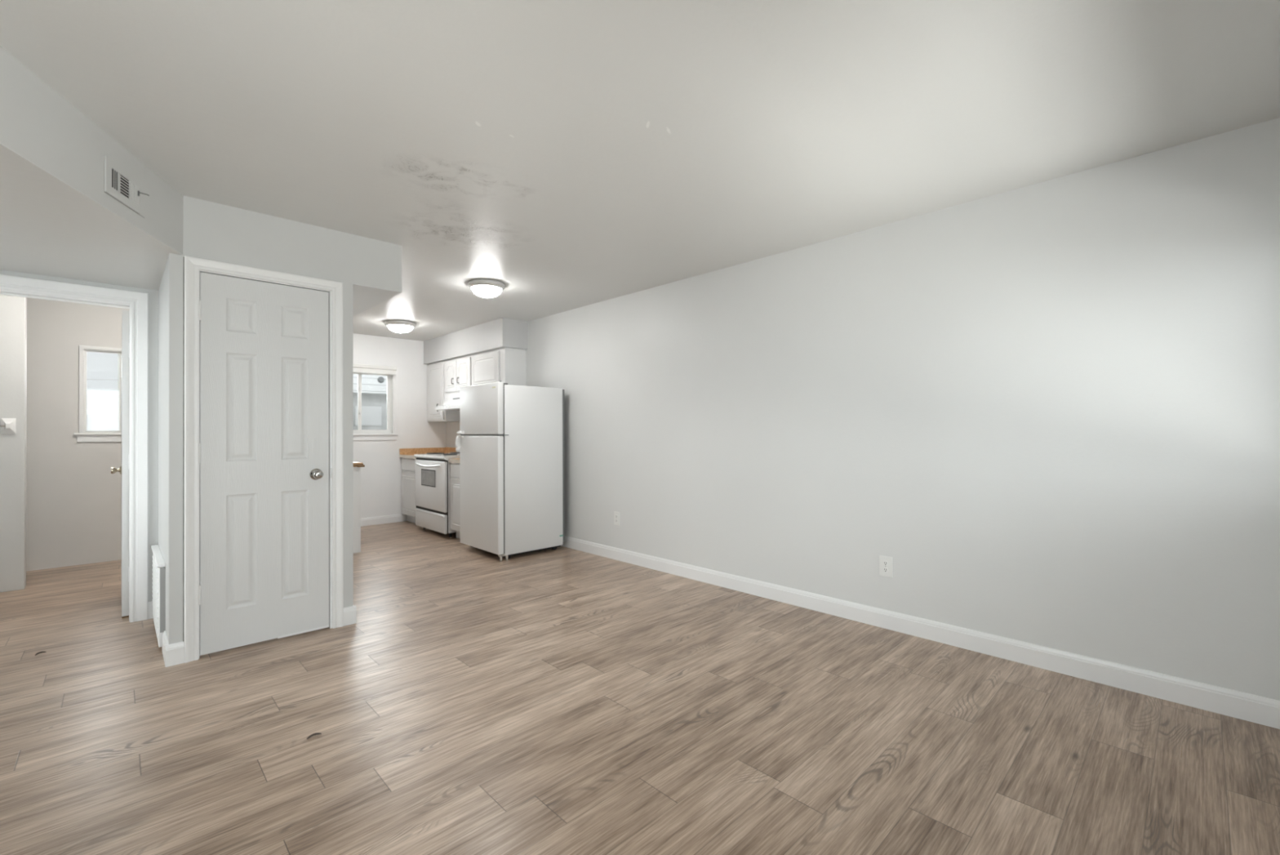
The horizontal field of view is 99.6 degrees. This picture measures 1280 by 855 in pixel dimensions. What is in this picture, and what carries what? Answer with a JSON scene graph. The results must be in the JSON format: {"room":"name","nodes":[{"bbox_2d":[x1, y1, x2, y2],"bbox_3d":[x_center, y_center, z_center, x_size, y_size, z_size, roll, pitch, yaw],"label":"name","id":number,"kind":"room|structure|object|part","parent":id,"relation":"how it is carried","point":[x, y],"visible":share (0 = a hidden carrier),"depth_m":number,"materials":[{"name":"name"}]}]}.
{"room":"empty living room","nodes":[
{"label":"empty living room","id":0,"kind":"room"},
{"bbox_2d":[0,294,26,592],"bbox_3d":[-5.662,0.021,3.261,2.593,2.420,0.120,0,0,-44],"label":"wall","id":1,"kind":"structure","parent":0,"point":[13,309],"depth_m":4.08,"materials":[{"name":"paint"}]},
{"bbox_2d":[0,417,16,433],"bbox_3d":[-4.947,-0.012,3.838,0.675,0.116,0.045,0,0,-44],"label":"towel bar","id":2,"kind":"object","parent":1,"relation":"attached to","point":[8,425],"visible":1,"depth_m":4.05,"materials":[{"name":"white ceramic"}]},
{"bbox_2d":[26,297,128,571],"bbox_3d":[-5.728,0.027,4.309,4.155,2.420,0.120,0,0,-44],"label":"wall","id":3,"kind":"structure","parent":0,"point":[73,497],"depth_m":4.82,"materials":[{"name":"paint"}]},
{"bbox_2d":[73,345,121,442],"bbox_3d":[-4.893,-0.304,5.075,0.584,0.875,0.125,0,0,-44],"label":"window","id":4,"kind":"structure","parent":3,"relation":"in","point":[82,435],"depth_m":4.94,"materials":[{"name":"white plastic"}]},
{"bbox_3d":[-4.876,0.059,5.057,0.584,0.022,0.080,0,0,-44],"label":"sill","id":5,"kind":"part","parent":4,"relation":"part of","materials":[{"name":"paint"}]},
{"bbox_3d":[-4.905,-0.332,5.088,0.460,0.760,0.090,0,0,-44],"label":"frame","id":6,"kind":"part","parent":4,"relation":"part of","materials":[{"name":"white plastic"}]},
{"bbox_3d":[-4.988,-0.332,5.024,0.240,0.748,0.016,0,0,-44],"label":"sash","id":7,"kind":"part","parent":4,"relation":"part of","materials":[{"name":"white glass"}]},
{"bbox_3d":[-4.848,-0.332,5.185,0.232,0.748,0.016,0,0,-44],"label":"sash","id":8,"kind":"part","parent":4,"relation":"part of","materials":[{"name":"white plastic"}]},
{"bbox_2d":[0,269,158,601],"bbox_3d":[-4.335,0.010,2.390,3.490,2.420,0.110,0,0,-44],"label":"wall","id":9,"kind":"structure","parent":0,"point":[153,430],"depth_m":3.47,"materials":[{"name":"paint"}]},
{"bbox_2d":[0,274,148,622],"bbox_3d":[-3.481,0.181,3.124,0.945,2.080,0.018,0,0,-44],"label":"trim","id":10,"kind":"structure","parent":9,"relation":"attached to","point":[139,301],"depth_m":3.41,"materials":[{"name":"paint"}]},
{"bbox_2d":[111,310,128,616],"bbox_3d":[-3.583,0.231,3.727,0.097,1.963,0.768,0,0,-44],"label":"door","id":11,"kind":"structure","parent":9,"relation":"in","point":[123,469],"depth_m":3.48,"materials":[{"name":"white paint"}]},
{"bbox_3d":[-3.822,0.312,3.945,0.056,0.060,0.060,0,0,-44],"label":"knob","id":12,"kind":"part","parent":11,"relation":"part of","materials":[{"name":"gold metal"}]},
{"bbox_2d":[147,600,152,618],"bbox_3d":[-3.122,1.167,3.465,0.048,0.108,0.014,0,0,-44],"label":"baseboard","id":13,"kind":"structure","parent":9,"relation":"attached to","point":[149,603],"depth_m":3.45,"materials":[{"name":"paint"}]},
{"bbox_2d":[0,142,182,290],"bbox_3d":[-2.213,-0.931,1.531,1.545,0.060,4.087,0,0,-44],"label":"ceiling","id":14,"kind":"structure","parent":0,"point":[48,227],"depth_m":2.53,"materials":[{"name":"white paint"}]},
{"bbox_2d":[0,45,183,253],"bbox_3d":[-1.925,-1.062,1.190,0.110,0.309,3.520,0,0,-17],"label":"wall header","id":15,"kind":"structure","parent":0,"point":[37,123],"depth_m":2.02,"materials":[{"name":"paint"}]},
{"bbox_2d":[104,155,149,217],"bbox_3d":[-2.208,-1.035,2.342,0.036,0.152,0.284,0,0,-17],"label":"air vent","id":16,"kind":"object","parent":15,"relation":"in","point":[120,184],"visible":1,"depth_m":2.31,"materials":[{"name":"metal"}]},
{"bbox_3d":[-2.233,-1.045,2.430,0.008,0.022,0.043,0,0,20],"label":"damper lever","id":17,"kind":"part","parent":16,"relation":"part of","materials":[{"name":"white metal"}]},
{"bbox_2d":[158,257,168,636],"bbox_3d":[-2.763,0.008,3.203,0.100,2.420,0.906,0,0,-44],"label":"wall","id":18,"kind":"structure","parent":0,"point":[162,291],"depth_m":3.09,"materials":[{"name":"paint"}]},
{"bbox_2d":[151,544,165,647],"bbox_3d":[-2.847,0.972,3.191,0.034,0.453,0.700,0,0,-44],"label":"cover","id":19,"kind":"object","parent":18,"relation":"attached to","point":[158,564],"visible":0.95,"depth_m":2.97,"materials":[{"name":"paint"}]},
{"bbox_3d":[-2.605,0.941,2.949,0.022,0.350,0.004,0,0,-44],"label":"panel","id":20,"kind":"part","parent":19,"relation":"part of","materials":[{"name":"grey metal"}]},
{"bbox_2d":[161,630,168,662],"bbox_3d":[-2.502,1.161,2.849,0.014,0.108,0.270,0,0,-44],"label":"baseboard","id":21,"kind":"structure","parent":18,"relation":"attached to","point":[164,638],"depth_m":2.85,"materials":[{"name":"paint"}]},
{"bbox_2d":[167,195,353,644],"bbox_3d":[-2.135,0.005,3.103,0.865,2.420,0.110,0,0,-44],"label":"wall","id":22,"kind":"structure","parent":0,"point":[214,231],"depth_m":2.96,"materials":[{"name":"paint"}]},
{"bbox_2d":[164,641,184,666],"bbox_3d":[-2.382,1.160,2.767,0.073,0.108,0.014,0,0,-44],"label":"baseboard","id":23,"kind":"structure","parent":22,"relation":"attached to","point":[174,652],"depth_m":2.76,"materials":[{"name":"paint"}]},
{"bbox_2d":[182,255,343,662],"bbox_3d":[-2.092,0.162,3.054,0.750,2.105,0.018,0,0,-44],"label":"trim","id":24,"kind":"structure","parent":22,"relation":"attached to","point":[192,265],"depth_m":2.83,"materials":[{"name":"paint"}]},
{"bbox_2d":[198,271,331,655],"bbox_3d":[-2.091,0.192,3.053,0.628,2.026,0.099,0,0,-44],"label":"door","id":25,"kind":"structure","parent":22,"relation":"in","point":[264,445],"depth_m":3.04,"materials":[{"name":"white paint"}]},
{"bbox_3d":[-1.911,0.278,3.203,0.067,0.067,0.065,0,0,-44],"label":"knob","id":26,"kind":"part","parent":25,"relation":"part of","materials":[{"name":"silver metal"}]},
{"bbox_2d":[343,604,356,626],"bbox_3d":[-1.793,1.161,3.337,0.074,0.108,0.014,0,0,-44],"label":"baseboard","id":27,"kind":"structure","parent":22,"relation":"attached to","point":[349,612],"depth_m":3.33,"materials":[{"name":"paint"}]},
{"bbox_2d":[352,234,401,316],"bbox_3d":[-2.962,-1.036,4.797,0.298,0.312,3.680,0,0,-44],"label":"wall","id":28,"kind":"structure","parent":0,"point":[376,264],"depth_m":3.49,"materials":[{"name":"paint"}]},
{"bbox_2d":[352,333,445,520],"bbox_3d":[-3.538,0.033,6.873,2.159,2.420,0.120,0,0,-44],"label":"wall","id":29,"kind":"structure","parent":0,"point":[381,474],"depth_m":7.11,"materials":[{"name":"paint"}]},
{"bbox_2d":[352,369,398,439],"bbox_3d":[-3.579,-0.305,6.794,1.008,0.935,0.120,0,0,-44],"label":"window","id":30,"kind":"structure","parent":29,"relation":"in","point":[390,433],"depth_m":7.05,"materials":[{"name":"white plastic"}]},
{"bbox_3d":[-3.727,-0.325,6.689,0.509,0.775,0.016,0,0,-44],"label":"sash","id":31,"kind":"part","parent":30,"relation":"part of","materials":[{"name":"white plastic"}]},
{"bbox_2d":[352,363,396,374],"bbox_3d":[-3.537,-0.739,6.736,0.958,0.106,0.060,0,0,-44],"label":"window blind","id":32,"kind":"structure","parent":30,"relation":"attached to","point":[360,368],"depth_m":6.86,"materials":[{"name":"paint"}]},
{"bbox_3d":[-3.437,-0.324,6.995,0.383,0.775,0.016,0,0,-44],"label":"sash","id":33,"kind":"part","parent":30,"relation":"part of","materials":[{"name":"white plastic"}]},
{"bbox_3d":[-3.562,0.088,6.776,1.008,0.022,0.075,0,0,-44],"label":"sill","id":34,"kind":"part","parent":30,"relation":"part of","materials":[{"name":"paint"}]},
{"bbox_3d":[-3.554,-0.348,6.768,0.988,0.850,0.014,0,0,-44],"label":"casing","id":35,"kind":"part","parent":30,"relation":"part of","materials":[{"name":"paint"}]},
{"bbox_2d":[360,513,404,526],"bbox_3d":[-3.497,1.192,6.808,1.040,0.100,0.014,0,0,-44],"label":"baseboard","id":36,"kind":"structure","parent":29,"relation":"attached to","point":[394,517],"depth_m":6.97,"materials":[{"name":"paint"}]},
{"bbox_2d":[423,317,527,364],"bbox_3d":[-2.107,-1.028,6.722,0.314,0.312,2.100,0,0,-44],"label":"wall","id":37,"kind":"structure","parent":0,"point":[501,332],"depth_m":6.26,"materials":[{"name":"paint"}]},
{"bbox_2d":[0,520,1279,854],"bbox_3d":[-2.316,1.253,2.562,6.634,0.080,8.000,0,0,-44],"label":"floor","id":38,"kind":"structure","parent":0,"point":[561,700],"depth_m":2.10,"materials":[{"name":"brown wood"}]},
{"bbox_2d":[306,732,321,738],"bbox_3d":[-1.272,1.200,2.109,0.012,0.009,0.051,-1,0,43],"label":"chip","id":39,"kind":"object","parent":38,"relation":"on","point":[316,733],"visible":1,"depth_m":2.11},
{"bbox_2d":[353,466,360,552],"bbox_3d":[-3.538,0.813,5.670,0.658,0.844,1.568,0,0,-44],"label":"base cabinet","id":40,"kind":"object","parent":38,"relation":"on","point":[357,470],"visible":0.17,"depth_m":5.31,"materials":[{"name":"paint"}]},
{"bbox_2d":[353,461,364,466],"bbox_3d":[-3.522,0.373,5.663,0.694,0.042,1.623,0,0,-44],"label":"countertop","id":41,"kind":"structure","parent":40,"relation":"on","point":[355,464],"depth_m":5.30,"materials":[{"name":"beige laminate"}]},
{"bbox_2d":[401,457,416,523],"bbox_3d":[-2.700,0.818,7.107,0.625,0.844,0.693,0,0,-44],"label":"base cabinet","id":42,"kind":"object","parent":38,"relation":"on","point":[408,465],"visible":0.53,"depth_m":6.96,"materials":[{"name":"paint"}]},
{"bbox_3d":[-2.917,0.567,6.900,0.024,0.016,0.593,0,0,-44],"label":"finger rail","id":43,"kind":"part","parent":42,"relation":"part of","materials":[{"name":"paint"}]},
{"bbox_3d":[-2.915,0.483,6.902,0.018,0.145,0.653,0,0,-44],"label":"drawer","id":44,"kind":"part","parent":42,"relation":"part of","materials":[{"name":"paint"}]},
{"bbox_3d":[-2.916,0.851,6.898,0.024,0.550,0.653,0,0,-44],"label":"door","id":45,"kind":"part","parent":42,"relation":"part of","materials":[{"name":"paint"}]},
{"bbox_2d":[399,447,456,458],"bbox_3d":[-2.704,0.334,7.104,0.637,0.122,0.698,0,0,-44],"label":"countertop","id":46,"kind":"structure","parent":42,"relation":"on","point":[403,452],"depth_m":7.31,"materials":[{"name":"beige laminate"}]},
{"bbox_2d":[413,446,460,537],"bbox_3d":[-2.217,0.662,6.492,0.730,1.144,0.847,0,0,-44],"label":"stove","id":47,"kind":"object","parent":38,"relation":"on","point":[433,469],"visible":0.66,"depth_m":6.18,"materials":[{"name":"white metal"}]},
{"bbox_3d":[-2.477,0.439,6.277,0.058,0.043,0.692,0,0,-44],"label":"oven handle","id":48,"kind":"part","parent":47,"relation":"part of","materials":[{"name":"white metal"}]},
{"bbox_3d":[-2.432,1.079,6.276,0.038,0.212,0.821,0,0,-44],"label":"storage drawer","id":49,"kind":"part","parent":47,"relation":"part of","materials":[{"name":"white metal"}]},
{"bbox_3d":[-2.432,0.665,6.279,0.034,0.564,0.821,0,0,-44],"label":"oven door","id":50,"kind":"part","parent":47,"relation":"part of","materials":[{"name":"white metal"}]},
{"bbox_2d":[413,453,460,460],"bbox_3d":[-2.236,0.345,6.477,0.610,0.044,0.847,0,0,-44],"label":"cooktop","id":51,"kind":"object","parent":47,"relation":"in","point":[428,456],"depth_m":6.24,"materials":[{"name":"white metal"}]},
{"bbox_2d":[450,462,460,538],"bbox_3d":[-1.681,0.807,6.019,0.672,0.844,0.562,0,0,-44],"label":"base cabinet","id":52,"kind":"object","parent":38,"relation":"on","point":[455,467],"visible":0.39,"depth_m":5.88,"materials":[{"name":"paint"}]},
{"bbox_2d":[448,457,460,462],"bbox_3d":[-1.685,0.324,6.024,0.673,0.122,0.567,0,0,-44],"label":"countertop","id":53,"kind":"structure","parent":52,"relation":"on","point":[452,460],"depth_m":5.89,"materials":[{"name":"beige laminate"}]},
{"bbox_3d":[-1.913,0.473,5.798,0.018,0.145,0.522,0,0,-44],"label":"drawer","id":54,"kind":"part","parent":52,"relation":"part of","materials":[{"name":"paint"}]},
{"bbox_3d":[-1.913,0.840,5.794,0.024,0.550,0.522,0,0,-44],"label":"door","id":55,"kind":"part","parent":52,"relation":"part of","materials":[{"name":"paint"}]},
{"bbox_2d":[454,380,564,560],"bbox_3d":[-1.308,0.400,5.437,0.798,1.650,0.773,0,0,-44],"label":"refrigerator","id":56,"kind":"object","parent":38,"relation":"on","point":[510,442],"visible":1,"depth_m":5.17,"materials":[{"name":"white metal"}]},
{"bbox_3d":[-1.809,0.140,5.419,0.053,0.115,0.098,0,0,-44],"label":"handle","id":57,"kind":"part","parent":56,"relation":"part of","materials":[{"name":"white plastic"}]},
{"bbox_3d":[-1.802,0.052,5.427,0.031,0.030,0.098,0,0,-44],"label":"handle","id":58,"kind":"part","parent":56,"relation":"part of","materials":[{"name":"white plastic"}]},
{"bbox_3d":[-1.536,0.622,5.216,0.060,1.086,0.771,0,0,-44],"label":"fridge door","id":59,"kind":"part","parent":56,"relation":"part of","materials":[{"name":"white metal"}]},
{"bbox_3d":[-1.539,-0.174,5.220,0.060,0.482,0.771,0,0,-44],"label":"freezer door","id":60,"kind":"part","parent":56,"relation":"part of","materials":[{"name":"white metal"}]},
{"bbox_3d":[-1.029,0.383,5.705,0.023,1.526,0.751,0,0,-44],"label":"panel","id":61,"kind":"part","parent":56,"relation":"part of","materials":[{"name":"white metal"}]},
{"bbox_2d":[0,0,1279,341],"bbox_3d":[-2.326,-1.247,2.576,6.634,0.080,8.000,0,0,-44],"label":"ceiling","id":62,"kind":"structure","parent":0,"point":[566,155],"depth_m":2.07,"materials":[{"name":"white paint"}]},
{"bbox_2d":[384,320,416,333],"bbox_3d":[-2.710,-1.122,6.113,0.330,0.125,0.330,0,0,-44],"label":"ceiling light","id":63,"kind":"object","parent":62,"relation":"attached to","point":[397,326],"visible":1,"depth_m":6.01,"materials":[{"name":"white glass"}]},
{"bbox_3d":[-2.710,-1.110,6.113,0.271,0.070,0.271,0,0,-44],"label":"lamp shade","id":64,"kind":"part","parent":63,"relation":"part of","materials":[{"name":"white glass"}]},
{"bbox_2d":[467,279,505,298],"bbox_3d":[-1.280,-1.137,4.512,0.300,0.125,0.300,0,0,-44],"label":"ceiling light","id":65,"kind":"object","parent":62,"relation":"attached to","point":[487,288],"visible":1,"depth_m":4.42,"materials":[{"name":"white glass"}]},
{"bbox_3d":[-1.280,-1.125,4.512,0.246,0.070,0.246,0,0,-44],"label":"lamp shade","id":66,"kind":"part","parent":65,"relation":"part of","materials":[{"name":"white glass"}]},
{"bbox_2d":[445,117,1279,700],"bbox_3d":[0.020,0.007,4.833,0.120,2.420,8.000,0,0,-44],"label":"wall","id":67,"kind":"structure","parent":0,"point":[1053,406],"depth_m":2.84,"materials":[{"name":"paint"}]},
{"bbox_2d":[399,447,456,454],"bbox_3d":[-2.704,0.315,7.104,0.637,0.084,0.698,0,0,-44],"label":"backsplash","id":68,"kind":"structure","parent":67,"relation":"attached to","point":[427,450],"depth_m":7.35,"materials":[{"name":"beige laminate"}]},
{"bbox_2d":[426,360,459,422],"bbox_3d":[-2.631,-0.473,7.263,0.312,0.785,0.582,0,0,-44],"label":"upper cabinet","id":69,"kind":"object","parent":67,"relation":"attached to","point":[436,393],"visible":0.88,"depth_m":7.13,"materials":[{"name":"paint"}]},
{"bbox_3d":[-2.717,-0.468,7.178,0.024,0.739,0.490,0,0,-44],"label":"door","id":70,"kind":"part","parent":69,"relation":"part of","materials":[{"name":"paint"}]},
{"bbox_2d":[444,354,471,393],"bbox_3d":[-2.179,-0.653,6.796,0.312,0.435,0.719,0,0,-44],"label":"upper cabinet","id":71,"kind":"object","parent":67,"relation":"attached to","point":[458,371],"visible":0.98,"depth_m":6.70,"materials":[{"name":"paint"}]},
{"bbox_2d":[435,391,459,410],"bbox_3d":[-2.200,-0.328,6.744,0.414,0.213,0.750,0,0,-44],"label":"range hood","id":72,"kind":"object","parent":71,"relation":"attached to","point":[451,401],"visible":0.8,"depth_m":6.74,"materials":[{"name":"white metal"}]},
{"bbox_3d":[-2.394,-0.646,6.845,0.024,0.389,0.310,0,0,-44],"label":"door","id":73,"kind":"part","parent":71,"relation":"part of","materials":[{"name":"paint"}]},
{"bbox_3d":[-2.154,-0.649,6.597,0.024,0.389,0.360,0,0,-44],"label":"door","id":74,"kind":"part","parent":71,"relation":"part of","materials":[{"name":"paint"}]},
{"bbox_2d":[471,346,525,386],"bbox_3d":[-1.655,-0.658,6.271,0.289,0.435,0.762,0,0,-44],"label":"upper cabinet","id":75,"kind":"object","parent":67,"relation":"attached to","point":[506,365],"visible":0.78,"depth_m":6.04,"materials":[{"name":"paint"}]},
{"bbox_3d":[-1.781,-0.653,6.210,0.024,0.389,0.625,0,0,-44],"label":"door","id":76,"kind":"part","parent":75,"relation":"part of","materials":[{"name":"paint"}]},
{"bbox_2d":[613,511,619,525],"bbox_3d":[-0.214,0.838,4.981,0.009,0.122,0.078,0,0,-44],"label":"wall outlet","id":77,"kind":"object","parent":67,"relation":"attached to","point":[616,514],"visible":1,"depth_m":4.98,"materials":[{"name":"white plastic"}]},
{"bbox_2d":[879,555,892,577],"bbox_3d":[1.472,0.833,3.237,0.009,0.122,0.078,0,0,-44],"label":"wall outlet","id":78,"kind":"object","parent":67,"relation":"attached to","point":[885,562],"visible":1,"depth_m":3.23,"materials":[{"name":"white plastic"}]},
{"bbox_2d":[883,567,888,572],"bbox_3d":[1.470,0.852,3.235,0.003,0.030,0.027,0,0,-44],"label":"receptacle","id":79,"kind":"object","parent":78,"relation":"attached to","point":[885,569],"depth_m":3.23,"materials":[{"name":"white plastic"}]},
{"bbox_2d":[883,560,888,565],"bbox_3d":[1.470,0.813,3.236,0.003,0.030,0.027,0,0,-44],"label":"receptacle","id":80,"kind":"object","parent":78,"relation":"attached to","point":[885,562],"depth_m":3.23,"materials":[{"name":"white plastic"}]},
{"bbox_2d":[560,535,1279,728],"bbox_3d":[-0.023,1.163,4.779,0.014,0.108,7.760,0,0,-44],"label":"baseboard","id":81,"kind":"structure","parent":67,"relation":"attached to","point":[1252,708],"depth_m":2.82,"materials":[{"name":"paint"}]},
{"label":"outside","id":82,"kind":"structure","parent":0,"visible":0},
{"bbox_3d":[-9.518,1.543,11.279,26.000,0.100,14.530,0,0,-44],"label":"yard","id":83,"kind":"structure","parent":82,"visible":0},
{"bbox_2d":[86,414,121,431],"bbox_3d":[-8.612,0.640,7.107,4.500,1.650,0.200,0,0,-44],"label":"wall","id":84,"kind":"structure","parent":83,"relation":"on","point":[94,422],"depth_m":7.80,"materials":[{"name":"white"}]},
{"bbox_2d":[352,373,386,429],"bbox_3d":[-4.851,-0.726,11.276,6.300,4.400,3.055,0,0,-44],"label":"building","id":85,"kind":"structure","parent":83,"relation":"on","point":[374,388],"depth_m":9.76,"materials":[{"name":"white"}]},
{"bbox_2d":[377,376,384,382],"bbox_3d":[-4.542,-0.838,9.489,0.110,0.110,0.055,0,0,-44],"label":"lamp","id":86,"kind":"object","parent":85,"relation":"attached to","point":[380,379],"depth_m":9.47,"materials":[{"name":"grey"}]}
]}

